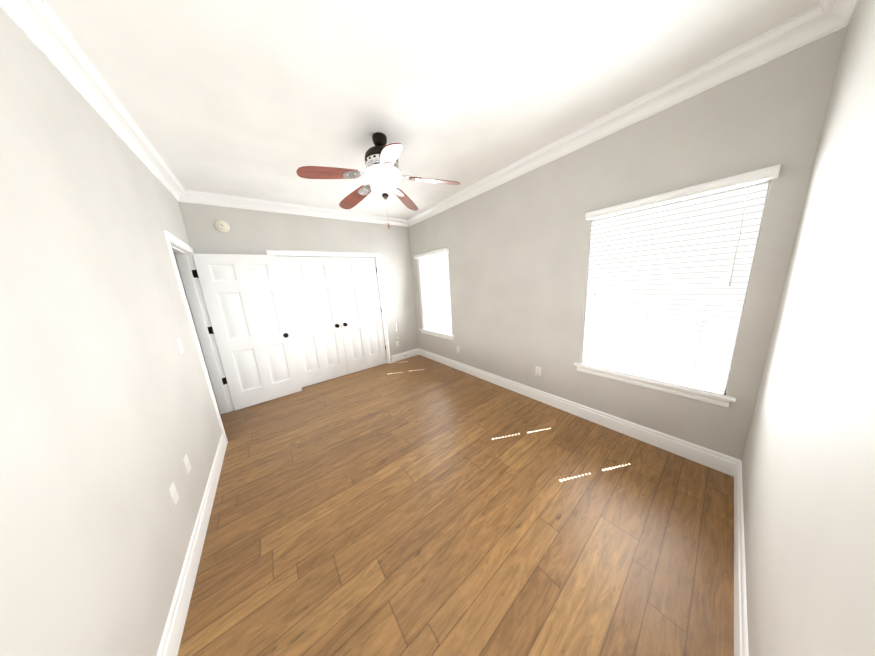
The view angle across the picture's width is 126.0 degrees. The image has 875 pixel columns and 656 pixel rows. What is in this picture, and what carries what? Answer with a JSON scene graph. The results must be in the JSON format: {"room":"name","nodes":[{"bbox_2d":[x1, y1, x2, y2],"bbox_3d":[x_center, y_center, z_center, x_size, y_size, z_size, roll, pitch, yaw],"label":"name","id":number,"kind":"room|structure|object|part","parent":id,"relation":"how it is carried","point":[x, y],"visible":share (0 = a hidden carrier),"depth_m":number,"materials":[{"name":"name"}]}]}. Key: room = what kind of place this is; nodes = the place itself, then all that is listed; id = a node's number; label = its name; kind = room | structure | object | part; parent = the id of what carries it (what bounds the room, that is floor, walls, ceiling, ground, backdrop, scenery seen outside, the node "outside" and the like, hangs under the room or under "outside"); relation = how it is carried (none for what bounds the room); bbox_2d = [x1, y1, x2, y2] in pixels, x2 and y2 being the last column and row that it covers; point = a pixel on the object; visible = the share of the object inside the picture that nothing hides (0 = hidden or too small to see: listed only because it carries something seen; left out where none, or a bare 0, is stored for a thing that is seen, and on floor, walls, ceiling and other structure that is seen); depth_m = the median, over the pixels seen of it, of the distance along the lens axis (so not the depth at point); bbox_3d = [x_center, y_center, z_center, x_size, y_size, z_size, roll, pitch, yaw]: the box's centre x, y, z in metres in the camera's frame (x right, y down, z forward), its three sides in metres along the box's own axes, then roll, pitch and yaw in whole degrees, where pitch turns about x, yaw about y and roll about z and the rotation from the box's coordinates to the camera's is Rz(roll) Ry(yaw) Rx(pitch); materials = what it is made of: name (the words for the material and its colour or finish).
{"room":"empty bedroom","nodes":[
{"label":"empty bedroom","id":0,"kind":"room"},
{"bbox_2d":[0,7,221,655],"bbox_3d":[-1.666,0.035,1.142,0.120,2.740,4.220,-12,14,-36],"label":"wall","id":1,"kind":"structure","parent":0,"point":[108,418],"depth_m":0.86,"materials":[{"name":"grey paint"}]},
{"bbox_2d":[0,0,191,202],"bbox_3d":[-1.665,-1.269,0.943,0.096,0.112,4.220,-12,14,-36],"label":"crown molding","id":2,"kind":"structure","parent":1,"relation":"attached to","point":[39,24],"depth_m":1.15,"materials":[{"name":"white wood"}]},
{"bbox_2d":[168,481,178,506],"bbox_3d":[-1.465,0.925,1.244,0.009,0.116,0.072,-12,14,-36],"label":"electrical outlet plate","id":3,"kind":"object","parent":1,"relation":"attached to","point":[173,492],"visible":1,"depth_m":1.23,"materials":[{"name":"white plastic"}]},
{"bbox_2d":[177,338,183,353],"bbox_3d":[-2.022,0.141,1.762,0.019,0.116,0.072,-12,14,-36],"label":"switch plate","id":4,"kind":"object","parent":1,"relation":"attached to","point":[180,344],"visible":1,"depth_m":1.75,"materials":[{"name":"white plastic"}]},
{"bbox_2d":[183,454,190,474],"bbox_3d":[-1.637,0.892,1.462,0.009,0.116,0.072,-12,14,-36],"label":"electrical outlet plate","id":5,"kind":"object","parent":1,"relation":"attached to","point":[187,463],"visible":1,"depth_m":1.45,"materials":[{"name":"white plastic"}]},
{"bbox_2d":[157,434,226,655],"bbox_3d":[-1.228,1.352,1.058,0.015,0.142,3.238,-12,14,-36],"label":"baseboard","id":6,"kind":"structure","parent":1,"relation":"attached to","point":[170,642],"depth_m":1.21,"materials":[{"name":"white wood"}]},
{"bbox_2d":[163,230,234,443],"bbox_3d":[-2.640,0.144,2.470,0.158,2.120,0.947,-12,14,-36],"label":"door frame","id":7,"kind":"structure","parent":1,"relation":"attached to","point":[182,251],"depth_m":2.69,"materials":[{"name":"white wood"}]},
{"bbox_2d":[192,270,227,384],"bbox_3d":[-2.849,0.025,2.803,0.047,1.479,0.013,-12,14,-36],"label":"entry jamb hinges","id":8,"kind":"object","parent":7,"relation":"attached to","point":[210,329],"visible":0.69,"depth_m":2.79,"materials":[{"name":"brown metal"}]},
{"bbox_2d":[192,254,301,410],"bbox_3d":[-2.496,0.053,3.052,0.792,2.030,0.173,-12,14,-36],"label":"entry door","id":9,"kind":"structure","parent":7,"relation":"attached to","point":[244,300],"depth_m":3.01,"materials":[{"name":"white painted wood"},{"name":"dark bronze"}]},
{"bbox_2d":[173,252,218,408],"bbox_3d":[-3.548,-0.132,2.558,1.110,2.740,0.100,-12,14,-36],"label":"wall","id":10,"kind":"structure","parent":0,"point":[195,329],"depth_m":2.85,"materials":[{"name":"grey paint"}]},
{"bbox_2d":[178,202,418,361],"bbox_3d":[-1.724,-0.504,3.793,3.354,2.740,0.120,-12,14,-36],"label":"wall","id":11,"kind":"structure","parent":0,"point":[253,232],"depth_m":3.49,"materials":[{"name":"grey paint"}]},
{"bbox_2d":[214,220,229,231],"bbox_3d":[-2.707,-1.280,2.801,0.140,0.140,0.037,-12,14,-36],"label":"smoke detector","id":12,"kind":"object","parent":11,"relation":"attached to","point":[222,226],"visible":1,"depth_m":2.79,"materials":[{"name":"beige plastic"}]},
{"bbox_2d":[188,190,407,226],"bbox_3d":[-1.751,-1.774,3.439,2.850,0.112,0.096,-12,14,-36],"label":"crown molding","id":13,"kind":"structure","parent":11,"relation":"attached to","point":[197,197],"depth_m":3.13,"materials":[{"name":"white wood"}]},
{"bbox_2d":[275,256,347,386],"bbox_3d":[-1.958,-0.092,3.586,0.752,2.030,0.104,-12,14,-36],"label":"closet door","id":14,"kind":"structure","parent":11,"relation":"in","point":[310,297],"depth_m":3.58,"materials":[{"name":"white wood"}]},
{"bbox_2d":[266,250,390,362],"bbox_3d":[-1.699,-0.200,3.847,1.662,2.120,0.139,-12,14,-36],"label":"trim","id":15,"kind":"structure","parent":11,"relation":"attached to","point":[290,253],"depth_m":3.90,"materials":[{"name":"white wood"}]},
{"bbox_2d":[331,257,386,373],"bbox_3d":[-1.364,-0.222,4.033,0.752,2.030,0.104,-12,14,-36],"label":"closet door","id":16,"kind":"structure","parent":11,"relation":"in","point":[357,290],"depth_m":4.02,"materials":[{"name":"white wood"}]},
{"bbox_2d":[391,349,416,361],"bbox_3d":[-0.679,0.572,4.692,0.638,0.142,0.015,-12,14,-36],"label":"baseboard","id":17,"kind":"structure","parent":11,"relation":"attached to","point":[400,356],"depth_m":4.67,"materials":[{"name":"white wood"}]},
{"bbox_2d":[45,0,820,218],"bbox_3d":[-1.198,-1.562,1.745,4.584,0.080,5.210,-12,14,-36],"label":"ceiling","id":18,"kind":"structure","parent":0,"point":[261,99],"depth_m":1.32,"materials":[{"name":"paint"}]},
{"bbox_2d":[296,132,459,227],"bbox_3d":[-0.504,-1.230,1.900,1.210,0.719,1.254,-12,14,-36],"label":"ceiling fan","id":19,"kind":"object","parent":18,"relation":"hanging from","point":[382,172],"visible":1,"depth_m":1.81,"materials":[{"name":"brown metal"}]},
{"bbox_2d":[177,355,733,655],"bbox_3d":[-1.017,1.185,2.308,4.584,0.061,5.210,-12,14,-36],"label":"floor","id":20,"kind":"structure","parent":0,"point":[380,510],"depth_m":1.38,"materials":[{"name":"brown wood"}]},
{"bbox_2d":[408,26,846,459],"bbox_3d":[0.864,-0.521,3.044,0.160,2.740,4.220,-12,14,-36],"label":"wall","id":21,"kind":"structure","parent":0,"point":[518,252],"depth_m":1.92,"materials":[{"name":"grey paint"}]},
{"bbox_2d":[414,248,453,339],"bbox_3d":[-0.044,-0.605,4.149,0.163,1.544,1.030,-12,14,-36],"label":"window","id":22,"kind":"structure","parent":21,"relation":"in","point":[429,332],"depth_m":4.05,"materials":[{"name":"white wood"}]},
{"bbox_2d":[419,252,451,334],"bbox_3d":[-0.040,-0.637,4.147,0.079,1.441,0.928,-12,14,-36],"label":"window blind","id":23,"kind":"object","parent":22,"relation":"attached to","point":[435,287],"visible":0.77,"depth_m":4.12,"materials":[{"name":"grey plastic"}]},
{"bbox_2d":[535,366,540,375],"bbox_3d":[1.229,0.528,2.723,0.008,0.116,0.072,-12,14,-36],"label":"electrical outlet","id":24,"kind":"object","parent":21,"relation":"attached to","point":[537,370],"visible":1,"depth_m":2.72,"materials":[{"name":"white plastic"}]},
{"bbox_2d":[417,348,738,474],"bbox_3d":[0.879,0.764,3.252,0.015,0.142,4.220,-12,14,-36],"label":"baseboard","id":25,"kind":"structure","parent":21,"relation":"attached to","point":[715,460],"depth_m":2.18,"materials":[{"name":"white wood"}]},
{"bbox_2d":[404,8,849,226],"bbox_3d":[0.679,-1.783,2.705,0.096,0.112,4.220,-12,14,-36],"label":"crown molding","id":26,"kind":"structure","parent":21,"relation":"attached to","point":[788,36],"depth_m":1.55,"materials":[{"name":"white wood"}]},
{"bbox_2d":[574,164,780,406],"bbox_3d":[1.776,-0.255,1.860,0.198,1.544,1.030,-12,14,-36],"label":"window","id":27,"kind":"structure","parent":21,"relation":"in","point":[752,177],"depth_m":1.67,"materials":[{"name":"white wood"}]},
{"bbox_2d":[581,180,768,393],"bbox_3d":[1.765,-0.284,1.847,0.079,1.441,0.928,-12,14,-36],"label":"window blind","id":28,"kind":"object","parent":27,"relation":"attached to","point":[666,287],"visible":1,"depth_m":1.74,"materials":[{"name":"white plastic"}]},
{"bbox_3d":[1.840,-0.303,1.903,0.030,1.445,0.940,-12,14,-36],"label":"window frame","id":29,"kind":"part","parent":27,"relation":"part of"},
{"bbox_2d":[741,0,874,655],"bbox_3d":[0.938,0.015,0.404,3.354,2.740,0.120,-12,14,-36],"label":"wall","id":30,"kind":"structure","parent":0,"point":[808,471],"depth_m":0.67,"materials":[{"name":"grey paint"}]},
{"bbox_2d":[729,457,748,655],"bbox_3d":[0.959,1.281,0.701,3.030,0.142,0.015,-12,14,-36],"label":"baseboard","id":31,"kind":"structure","parent":30,"relation":"attached to","point":[740,598],"depth_m":1.05,"materials":[{"name":"white wood"}]},
{"bbox_2d":[804,0,858,39],"bbox_3d":[0.778,-1.281,0.218,2.850,0.112,0.096,-12,14,-36],"label":"crown molding","id":32,"kind":"structure","parent":30,"relation":"attached to","point":[827,15],"depth_m":1.10,"materials":[{"name":"white wood"}]}
]}

